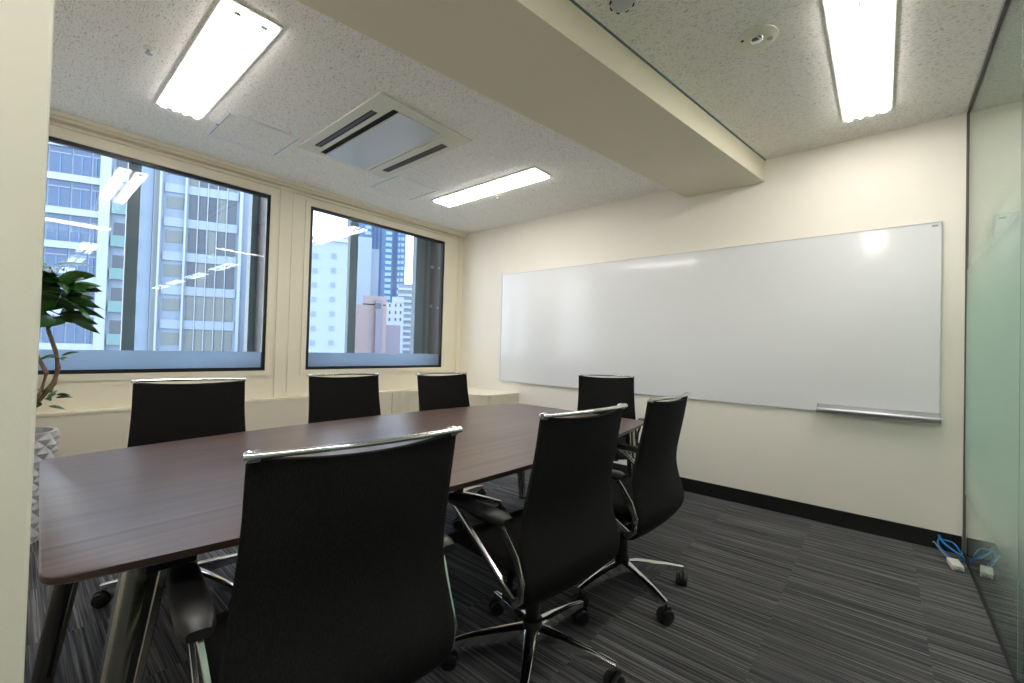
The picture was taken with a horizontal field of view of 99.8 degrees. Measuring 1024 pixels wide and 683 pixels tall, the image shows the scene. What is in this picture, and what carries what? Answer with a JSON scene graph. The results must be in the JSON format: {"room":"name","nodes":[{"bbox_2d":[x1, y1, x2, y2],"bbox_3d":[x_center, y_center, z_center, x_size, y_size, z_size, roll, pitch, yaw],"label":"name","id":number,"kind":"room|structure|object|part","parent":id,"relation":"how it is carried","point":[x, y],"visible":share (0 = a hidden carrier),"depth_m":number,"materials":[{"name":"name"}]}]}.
{"room":"meeting room","nodes":[
{"label":"meeting room","id":0,"kind":"room"},
{"bbox_2d":[0,0,54,682],"bbox_3d":[-0.742,-0.186,0.368,0.150,2.600,0.464,1,-1,41],"label":"wall","id":1,"kind":"structure","parent":0,"point":[26,26],"depth_m":0.48,"materials":[{"name":"beige paint"}]},
{"bbox_2d":[36,120,458,411],"bbox_3d":[-2.159,-0.365,3.986,0.483,3.000,4.100,1,-1,41],"label":"wall","id":2,"kind":"structure","parent":0,"point":[97,394],"depth_m":3.68,"materials":[{"name":"beige paint"}]},
{"bbox_2d":[37,128,276,381],"bbox_3d":[-2.771,-0.784,3.221,0.443,2.101,1.708,1,-1,41],"label":"window","id":3,"kind":"structure","parent":2,"relation":"in","point":[126,363],"depth_m":3.22,"materials":[{"name":"black"}]},
{"bbox_3d":[-2.824,-0.804,3.268,0.080,2.023,1.592,1,-1,41],"label":"sash","id":4,"kind":"part","parent":3,"relation":"part of","materials":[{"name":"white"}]},
{"bbox_2d":[49,108,467,239],"bbox_3d":[-1.917,-1.359,3.818,0.085,0.070,4.100,1,-1,41],"label":"trim","id":5,"kind":"structure","parent":2,"relation":"attached to","point":[61,117],"depth_m":3.39,"materials":[{"name":"beige metal"}]},
{"bbox_2d":[273,186,304,396],"bbox_3d":[-1.972,-0.434,3.822,0.014,1.838,0.210,1,-1,41],"label":"column","id":6,"kind":"structure","parent":2,"relation":"attached to","point":[286,214],"depth_m":3.81,"materials":[{"name":"beige paint"}]},
{"bbox_2d":[300,199,447,374],"bbox_3d":[-1.502,-0.725,4.700,0.443,2.101,1.693,1,-1,41],"label":"window","id":7,"kind":"structure","parent":2,"relation":"in","point":[430,253],"depth_m":4.66,"materials":[{"name":"black"}]},
{"bbox_3d":[-1.083,-0.726,5.283,0.070,1.936,0.047,1,-1,41],"label":"latch plate","id":8,"kind":"part","parent":7,"relation":"part of","materials":[{"name":"grey metal"}]},
{"bbox_3d":[-1.556,-0.745,4.747,0.080,2.023,1.577,1,-1,41],"label":"sash","id":9,"kind":"part","parent":7,"relation":"part of","materials":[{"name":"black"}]},
{"bbox_2d":[455,237,463,374],"bbox_3d":[-0.658,-0.372,5.350,0.020,1.838,0.073,1,-1,41],"label":"trim","id":10,"kind":"structure","parent":2,"relation":"attached to","point":[460,241],"depth_m":5.34,"materials":[{"name":"beige metal"}]},
{"bbox_2d":[50,0,669,233],"bbox_3d":[-0.850,-1.440,2.906,2.945,0.120,4.100,1,-1,41],"label":"ceiling","id":11,"kind":"structure","parent":0,"point":[318,68],"depth_m":2.55,"materials":[{"name":"white tile"}]},
{"bbox_2d":[143,45,154,55],"bbox_3d":[-1.754,-1.403,2.084,0.048,0.028,0.048,1,-1,41],"label":"sprinkler head","id":12,"kind":"object","parent":11,"relation":"attached to","point":[149,49],"visible":1,"depth_m":2.08},
{"bbox_2d":[155,0,282,119],"bbox_3d":[-1.570,-1.397,2.241,1.259,0.026,0.230,1,-1,41],"label":"recessed light","id":13,"kind":"object","parent":11,"relation":"in","point":[234,34],"visible":1,"depth_m":2.11,"materials":[{"name":"white paint"}]},
{"bbox_2d":[233,10,241,16],"bbox_3d":[-1.157,-1.383,1.819,0.024,0.006,0.028,1,-1,41],"label":"socket","id":14,"kind":"object","parent":13,"relation":"attached to","point":[238,13],"depth_m":1.82,"materials":[{"name":"plastic"}]},
{"bbox_2d":[260,24,267,30],"bbox_3d":[-1.091,-1.380,1.897,0.024,0.006,0.028,1,-1,41],"label":"socket","id":15,"kind":"object","parent":13,"relation":"attached to","point":[264,27],"depth_m":1.89,"materials":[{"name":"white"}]},
{"bbox_2d":[206,110,302,156],"bbox_3d":[-1.761,-1.402,2.950,0.467,0.004,0.447,1,-1,41],"label":"access hatch","id":16,"kind":"object","parent":11,"relation":"attached to","point":[232,127],"visible":1,"depth_m":2.93,"materials":[{"name":"white"}]},
{"bbox_2d":[298,91,471,177],"bbox_3d":[-0.899,-1.372,2.996,1.055,0.014,0.700,1,-1,41],"label":"air conditioner","id":17,"kind":"object","parent":11,"relation":"attached to","point":[383,136],"visible":1,"depth_m":2.91,"materials":[{"name":"beige plastic"}]},
{"bbox_2d":[326,113,440,169],"bbox_3d":[-0.918,-1.368,3.008,0.930,0.004,0.322,1,-1,41],"label":"grille","id":18,"kind":"object","parent":17,"relation":"attached to","point":[396,134],"depth_m":2.95,"materials":[{"name":"white"}]},
{"bbox_2d":[367,174,439,200],"bbox_3d":[-0.967,-1.365,3.857,0.451,0.004,0.455,1,-1,41],"label":"access hatch","id":19,"kind":"object","parent":11,"relation":"attached to","point":[399,186],"visible":1,"depth_m":3.84,"materials":[{"name":"white"}]},
{"bbox_2d":[431,167,552,206],"bbox_3d":[-0.225,-1.334,3.809,1.259,0.026,0.230,1,-1,41],"label":"recessed light","id":20,"kind":"object","parent":11,"relation":"in","point":[534,174],"visible":1,"depth_m":3.71,"materials":[{"name":"white plastic"}]},
{"bbox_2d":[24,469,1023,682],"bbox_3d":[1.766,1.219,-1.090,12.717,0.120,6.600,1,-1,41],"label":"floor","id":21,"kind":"structure","parent":0,"point":[768,596],"depth_m":1.87,"materials":[{"name":"carpet"}]},
{"bbox_2d":[30,262,105,543],"bbox_3d":[-2.663,0.311,2.408,0.386,1.568,0.537,1,-1,41],"label":"potted plant","id":22,"kind":"object","parent":21,"relation":"on","point":[74,295],"visible":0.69,"depth_m":2.45,"materials":[{"name":"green plant"}]},
{"bbox_3d":[-2.725,0.793,2.336,0.377,0.600,0.376,1,-1,41],"label":"pot","id":23,"kind":"part","parent":22,"relation":"part of","materials":[{"name":"grey ceramic"}]},
{"bbox_3d":[-2.650,0.123,2.406,0.060,0.856,0.192,1,-1,41],"label":"stem","id":24,"kind":"part","parent":22,"relation":"part of","materials":[{"name":"brown plant"}]},
{"bbox_2d":[90,378,245,608],"bbox_3d":[-1.437,0.651,1.934,0.640,0.940,0.611,2,-1,-38],"label":"office chair","id":25,"kind":"object","parent":21,"relation":"on","point":[160,413],"visible":0.24,"depth_m":2.04,"materials":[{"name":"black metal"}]},
{"bbox_3d":[-1.560,0.188,2.107,0.450,0.015,0.045,2,-1,-38],"label":"grab rail","id":26,"kind":"part","parent":25,"relation":"part of","materials":[{"name":"silver metal"}]},
{"bbox_3d":[-1.514,0.504,2.032,0.489,0.623,0.201,2,-1,-38],"label":"backrest","id":27,"kind":"part","parent":25,"relation":"part of","materials":[{"name":"black fabric"}]},
{"bbox_2d":[35,387,518,457],"bbox_3d":[-1.634,0.817,3.493,0.978,0.650,4.088,1,-1,41],"label":"base cabinet","id":28,"kind":"object","parent":21,"relation":"on","point":[83,431],"visible":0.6,"depth_m":3.50,"materials":[{"name":"beige"}]},
{"bbox_2d":[166,426,462,682],"bbox_3d":[-0.467,0.663,1.063,0.640,0.940,0.613,2,-1,-42],"label":"office chair","id":29,"kind":"object","parent":21,"relation":"on","point":[341,575],"visible":1,"depth_m":0.85,"materials":[{"name":"black fabric"}]},
{"bbox_3d":[-0.558,0.660,0.925,0.243,0.264,0.362,2,-1,-42],"label":"armrest","id":30,"kind":"part","parent":29,"relation":"part of","materials":[{"name":"silver metal"}]},
{"bbox_3d":[-0.493,0.705,1.081,0.464,0.067,0.450,2,-1,-42],"label":"seat","id":31,"kind":"part","parent":29,"relation":"part of","materials":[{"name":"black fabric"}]},
{"bbox_3d":[-0.450,0.200,0.748,0.026,0.022,0.020,2,-1,-42],"label":"rail mount","id":32,"kind":"part","parent":29,"relation":"part of","materials":[{"name":"silver metal"}]},
{"bbox_3d":[-0.281,0.203,0.872,0.450,0.015,0.045,2,-1,-42],"label":"grab rail","id":33,"kind":"part","parent":29,"relation":"part of","materials":[{"name":"silver metal"}]},
{"bbox_3d":[-0.329,0.670,1.133,0.243,0.264,0.362,2,-1,-42],"label":"armrest","id":34,"kind":"part","parent":29,"relation":"part of","materials":[{"name":"silver metal"}]},
{"bbox_3d":[-0.141,0.213,1.027,0.026,0.022,0.020,2,-1,-42],"label":"rail mount","id":35,"kind":"part","parent":29,"relation":"part of","materials":[{"name":"silver metal"}]},
{"bbox_2d":[27,403,643,682],"bbox_3d":[-0.406,0.802,2.080,1.336,0.700,2.580,1,-1,41],"label":"conference table","id":36,"kind":"object","parent":21,"relation":"on","point":[136,513],"visible":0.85,"depth_m":1.27,"materials":[{"name":"brown wood"}]},
{"bbox_3d":[-1.491,0.764,1.437,0.034,0.676,0.130,1,-1,41],"label":"leg","id":37,"kind":"part","parent":36,"relation":"part of","materials":[{"name":"silver metal"}]},
{"bbox_3d":[-1.467,0.765,1.465,0.030,0.674,0.126,1,-1,41],"label":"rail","id":38,"kind":"part","parent":36,"relation":"part of","materials":[{"name":"silver metal"}]},
{"bbox_3d":[-0.808,0.773,0.851,0.034,0.676,0.130,1,-1,41],"label":"leg","id":39,"kind":"part","parent":36,"relation":"part of","materials":[{"name":"silver metal"}]},
{"bbox_3d":[-0.784,0.774,0.879,0.030,0.674,0.126,1,-1,41],"label":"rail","id":40,"kind":"part","parent":36,"relation":"part of","materials":[{"name":"silver metal"}]},
{"bbox_3d":[0.040,0.836,3.223,0.030,0.674,0.126,1,-1,41],"label":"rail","id":41,"kind":"part","parent":36,"relation":"part of","materials":[{"name":"silver metal"}]},
{"bbox_3d":[0.064,0.837,3.251,0.034,0.676,0.130,1,-1,41],"label":"leg","id":42,"kind":"part","parent":36,"relation":"part of","materials":[{"name":"silver metal"}]},
{"bbox_3d":[0.723,0.845,2.636,0.030,0.674,0.126,1,-1,41],"label":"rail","id":43,"kind":"part","parent":36,"relation":"part of","materials":[{"name":"silver metal"}]},
{"bbox_3d":[0.747,0.846,2.665,0.034,0.676,0.130,1,-1,41],"label":"leg","id":44,"kind":"part","parent":36,"relation":"part of","materials":[{"name":"silver metal"}]},
{"bbox_2d":[307,373,380,423],"bbox_3d":[-0.931,0.676,2.600,0.631,0.940,0.634,2,-1,-39],"label":"office chair","id":45,"kind":"object","parent":21,"relation":"on","point":[330,398],"visible":0.2,"depth_m":2.74,"materials":[{"name":"black fabric"}]},
{"bbox_3d":[-1.080,0.213,2.776,0.450,0.015,0.045,2,-1,-39],"label":"grab rail","id":46,"kind":"part","parent":45,"relation":"part of","materials":[{"name":"silver metal"}]},
{"bbox_2d":[415,372,504,528],"bbox_3d":[-0.379,0.698,3.016,0.610,0.940,0.640,1,-1,45],"label":"office chair","id":47,"kind":"object","parent":21,"relation":"on","point":[449,391],"visible":0.34,"depth_m":3.12,"materials":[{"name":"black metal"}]},
{"bbox_3d":[-0.521,0.234,3.172,0.045,0.015,0.450,1,-1,45],"label":"grab rail","id":48,"kind":"part","parent":47,"relation":"part of","materials":[{"name":"silver metal"}]},
{"bbox_3d":[-0.466,0.551,3.104,0.201,0.623,0.489,1,-1,45],"label":"backrest","id":49,"kind":"part","parent":47,"relation":"part of","materials":[{"name":"black fabric"}]},
{"bbox_2d":[440,403,627,682],"bbox_3d":[0.093,0.688,1.596,0.631,0.940,0.634,2,-1,-43],"label":"office chair","id":50,"kind":"object","parent":21,"relation":"on","point":[565,531],"visible":0.94,"depth_m":1.41,"materials":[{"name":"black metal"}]},
{"bbox_3d":[0.045,0.728,1.618,0.464,0.067,0.450,2,-1,-43],"label":"seat","id":51,"kind":"part","parent":50,"relation":"part of","materials":[{"name":"black fabric"}]},
{"bbox_3d":[-0.017,0.684,1.461,0.243,0.264,0.362,2,-1,-43],"label":"armrest","id":52,"kind":"part","parent":50,"relation":"part of","materials":[{"name":"silver metal"}]},
{"bbox_3d":[0.191,0.542,1.472,0.489,0.623,0.201,2,-1,-43],"label":"backrest","id":53,"kind":"part","parent":50,"relation":"part of","materials":[{"name":"black fabric"}]},
{"bbox_3d":[0.261,0.227,1.413,0.450,0.015,0.045,2,-1,-43],"label":"grab rail","id":54,"kind":"part","parent":50,"relation":"part of","materials":[{"name":"silver metal"}]},
{"bbox_2d":[577,374,643,460],"bbox_3d":[0.700,0.732,3.226,0.631,0.940,0.626,1,-1,7],"label":"office chair","id":55,"kind":"object","parent":21,"relation":"on","point":[593,392],"visible":0.26,"depth_m":3.44,"materials":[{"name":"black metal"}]},
{"bbox_3d":[0.758,0.275,3.480,0.450,0.015,0.045,1,-1,7],"label":"grab rail","id":56,"kind":"part","parent":55,"relation":"part of","materials":[{"name":"silver metal"}]},
{"bbox_3d":[0.710,0.772,3.180,0.464,0.067,0.450,1,-1,7],"label":"seat","id":57,"kind":"part","parent":55,"relation":"part of","materials":[{"name":"black fabric"}]},
{"bbox_3d":[0.872,0.738,3.234,0.243,0.264,0.362,1,-1,7],"label":"armrest","id":58,"kind":"part","parent":55,"relation":"part of","materials":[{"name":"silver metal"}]},
{"bbox_2d":[572,392,690,625],"bbox_3d":[0.521,0.708,2.085,0.626,0.940,0.631,1,-1,42],"label":"office chair","id":59,"kind":"object","parent":21,"relation":"on","point":[654,493],"visible":0.8,"depth_m":1.89,"materials":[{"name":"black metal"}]},
{"bbox_3d":[0.497,0.749,2.126,0.450,0.067,0.464,1,-1,42],"label":"seat","id":60,"kind":"part","parent":59,"relation":"part of","materials":[{"name":"black fabric"}]},
{"bbox_3d":[0.450,0.706,1.964,0.362,0.264,0.243,1,-1,42],"label":"armrest","id":61,"kind":"part","parent":59,"relation":"part of","materials":[{"name":"silver metal"}]},
{"bbox_3d":[0.654,0.715,2.195,0.362,0.264,0.243,1,-1,42],"label":"armrest","id":62,"kind":"part","parent":59,"relation":"part of","materials":[{"name":"silver metal"}]},
{"bbox_3d":[0.656,0.563,1.993,0.201,0.623,0.489,1,-1,42],"label":"backrest","id":63,"kind":"part","parent":59,"relation":"part of","materials":[{"name":"black fabric"}]},
{"bbox_3d":[0.731,0.248,1.939,0.045,0.015,0.450,1,-1,42],"label":"grab rail","id":64,"kind":"part","parent":59,"relation":"part of","materials":[{"name":"silver metal"}]},
{"bbox_2d":[932,535,964,561],"bbox_3d":[2.515,1.188,2.474,0.090,0.097,0.167,1,-1,16],"label":"cable","id":65,"kind":"object","parent":21,"relation":"on","point":[939,536],"visible":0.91,"depth_m":2.47,"materials":[{"name":"blue plastic"}]},
{"bbox_2d":[947,557,963,571],"bbox_3d":[2.418,1.219,2.351,0.048,0.029,0.130,1,-1,34],"label":"socket","id":66,"kind":"object","parent":21,"relation":"on","point":[955,564],"visible":1,"depth_m":2.33,"materials":[{"name":"white plastic"}]},
{"bbox_2d":[460,100,1023,568],"bbox_3d":[3.991,-0.112,1.484,12.717,2.750,0.120,1,-1,41],"label":"wall","id":67,"kind":"structure","parent":0,"point":[899,471],"depth_m":3.04,"materials":[{"name":"beige paint"}]},
{"bbox_2d":[297,0,764,197],"bbox_3d":[0.114,-1.357,2.077,4.232,0.176,0.571,2,-1,-41],"label":"ceiling beam","id":68,"kind":"structure","parent":67,"relation":"attached to","point":[548,62],"depth_m":2.08,"materials":[{"name":"beige paint"}]},
{"bbox_2d":[569,0,765,160],"bbox_3d":[0.338,-1.429,1.888,4.147,0.006,0.008,2,-1,-41],"label":"trim","id":69,"kind":"structure","parent":68,"relation":"attached to","point":[572,1],"depth_m":2.23,"materials":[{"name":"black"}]},
{"bbox_2d":[470,190,667,233],"bbox_3d":[0.415,-1.316,4.515,2.717,0.004,0.006,1,-1,41],"label":"trim","id":70,"kind":"structure","parent":67,"relation":"attached to","point":[665,190],"depth_m":4.30,"materials":[{"name":"beige paint"}]},
{"bbox_2d":[499,221,941,412],"bbox_3d":[1.231,-0.139,3.758,3.566,1.211,0.015,1,-1,41],"label":"whiteboard","id":71,"kind":"object","parent":67,"relation":"attached to","point":[850,318],"visible":0.86,"depth_m":3.24,"materials":[{"name":"white metal"}]},
{"bbox_2d":[816,403,940,423],"bbox_3d":[2.312,0.458,2.753,0.603,0.064,0.069,1,-1,41],"label":"marker tray","id":72,"kind":"object","parent":71,"relation":"attached to","point":[924,417],"visible":1,"depth_m":2.72,"materials":[{"name":"silver metal"}]},
{"bbox_2d":[612,463,961,553],"bbox_3d":[1.006,1.169,3.906,4.263,0.105,0.008,1,-1,41],"label":"baseboard","id":73,"kind":"structure","parent":67,"relation":"attached to","point":[880,527],"depth_m":2.94,"materials":[{"name":"black"}]},
{"bbox_2d":[574,0,1021,159],"bbox_3d":[2.828,-1.486,-1.891,10.116,0.120,6.600,1,-1,41],"label":"ceiling","id":74,"kind":"structure","parent":0,"point":[781,98],"depth_m":2.15,"materials":[{"name":"white tile"}]},
{"bbox_2d":[608,0,635,13],"bbox_3d":[0.457,-1.413,1.792,0.116,0.033,0.116,1,-1,41],"label":"smoke detector","id":75,"kind":"object","parent":74,"relation":"attached to","point":[618,6],"visible":1,"depth_m":1.79,"materials":[{"name":"grey plastic"}]},
{"bbox_2d":[735,24,778,51],"bbox_3d":[1.134,-1.397,2.003,0.176,0.020,0.176,1,-1,41],"label":"recessed light","id":76,"kind":"object","parent":74,"relation":"in","point":[755,38],"visible":1,"depth_m":1.99,"materials":[{"name":"beige"}]},
{"bbox_2d":[823,0,896,122],"bbox_3d":[1.740,-1.376,2.136,0.230,0.026,1.259,1,-1,41],"label":"recessed light","id":77,"kind":"object","parent":74,"relation":"in","point":[864,47],"visible":1,"depth_m":2.06,"materials":[{"name":"white plastic"}]},
{"bbox_2d":[962,0,1023,682],"bbox_3d":[1.339,-0.119,0.977,0.022,2.600,4.100,1,-1,41],"label":"wall","id":78,"kind":"structure","parent":0,"point":[993,439],"depth_m":1.88,"materials":[{"name":"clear glass"}]},
{"bbox_3d":[1.396,-0.117,1.044,0.010,2.590,1.296,1,-1,41],"label":"glass panel","id":79,"kind":"part","parent":78,"relation":"part of","materials":[{"name":"glass"}]},
{"label":"outside","id":80,"kind":"structure","parent":0,"visible":0},
{"bbox_3d":[-88.022,27.374,210.962,398.600,0.300,600.000,1,-1,41],"label":"street","id":81,"kind":"object","parent":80,"visible":0},
{"bbox_2d":[39,141,154,350],"bbox_3d":[-47.635,-1.835,51.010,10.531,55.000,12.500,2,-1,-24],"label":"office building","id":82,"kind":"structure","parent":81,"relation":"on","point":[85,207],"depth_m":45.94,"materials":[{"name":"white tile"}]},
{"bbox_3d":[-47.190,-12.616,44.844,1.694,0.130,0.060,2,-1,-24],"label":"window rail","id":83,"kind":"part","parent":82,"relation":"part of","materials":[{"name":"tile"}]},
{"bbox_3d":[-47.093,-16.154,44.903,1.694,0.130,0.060,2,-1,-24],"label":"window rail","id":84,"kind":"part","parent":82,"relation":"part of","materials":[{"name":"blue tile"}]},
{"bbox_3d":[-46.995,-19.693,44.961,1.694,0.130,0.060,2,-1,-24],"label":"window rail","id":85,"kind":"part","parent":82,"relation":"part of","materials":[{"name":"blue tile"}]},
{"bbox_3d":[-42.567,-0.217,46.713,1.951,1.200,0.500,2,-1,-24],"label":"balcony rail","id":86,"kind":"part","parent":82,"relation":"part of","materials":[{"name":"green glass"}]},
{"bbox_3d":[-42.469,-3.755,46.772,1.951,1.200,0.500,2,-1,-24],"label":"balcony rail","id":87,"kind":"part","parent":82,"relation":"part of","materials":[{"name":"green glass"}]},
{"bbox_3d":[-42.372,-7.293,46.830,1.951,1.200,0.500,2,-1,-24],"label":"balcony rail","id":88,"kind":"part","parent":82,"relation":"part of","materials":[{"name":"green glass"}]},
{"bbox_3d":[-42.275,-10.831,46.889,1.951,1.200,0.500,2,-1,-24],"label":"balcony rail","id":89,"kind":"part","parent":82,"relation":"part of","materials":[{"name":"green glass"}]},
{"bbox_3d":[-42.177,-14.369,46.948,1.951,1.200,0.500,2,-1,-24],"label":"balcony rail","id":90,"kind":"part","parent":82,"relation":"part of","materials":[{"name":"green glass"}]},
{"bbox_3d":[-42.080,-17.908,47.007,1.951,1.200,0.500,2,-1,-24],"label":"balcony rail","id":91,"kind":"part","parent":82,"relation":"part of","materials":[{"name":"glass"}]},
{"bbox_2d":[147,169,248,351],"bbox_3d":[-37.653,-1.495,54.981,10.597,55.000,12.600,2,-1,-24],"label":"building","id":92,"kind":"structure","parent":81,"relation":"on","point":[200,229],"depth_m":49.37,"materials":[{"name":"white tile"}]},
{"bbox_2d":[309,236,347,352],"bbox_3d":[-21.728,7.869,48.225,6.164,36.933,10.200,2,-1,-21],"label":"hotel building","id":93,"kind":"structure","parent":81,"relation":"on","point":[329,255],"depth_m":44.16,"materials":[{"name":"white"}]},
{"bbox_2d":[342,235,378,304],"bbox_3d":[-37.684,1.367,104.804,13.613,50.931,13.109,1,-1,41],"label":"slab building","id":94,"kind":"structure","parent":81,"relation":"on","point":[368,258],"depth_m":99.61,"materials":[{"name":"blue"}]},
{"bbox_2d":[347,220,405,302],"bbox_3d":[-59.825,-26.470,191.185,29.941,108.226,30.834,1,-1,41],"label":"tower building","id":95,"kind":"structure","parent":81,"relation":"on","point":[391,245],"depth_m":182.68,"materials":[{"name":"blue glass"}]},
{"bbox_2d":[355,295,400,352],"bbox_3d":[-23.542,9.952,66.041,11.303,33.262,9.650,2,-1,-19],"label":"building","id":96,"kind":"structure","parent":81,"relation":"on","point":[372,334],"depth_m":62.67,"materials":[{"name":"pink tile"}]},
{"bbox_2d":[386,297,403,352],"bbox_3d":[-26.230,8.755,94.875,7.851,36.463,7.039,1,-1,41],"label":"building","id":97,"kind":"structure","parent":81,"relation":"on","point":[395,310],"depth_m":91.86,"materials":[{"name":"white concrete"}]},
{"bbox_2d":[398,284,411,353],"bbox_3d":[-32.084,5.299,130.353,10.562,44.228,9.825,1,-1,41],"label":"building","id":98,"kind":"structure","parent":81,"relation":"on","point":[404,290],"depth_m":126.20,"materials":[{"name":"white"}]}
]}

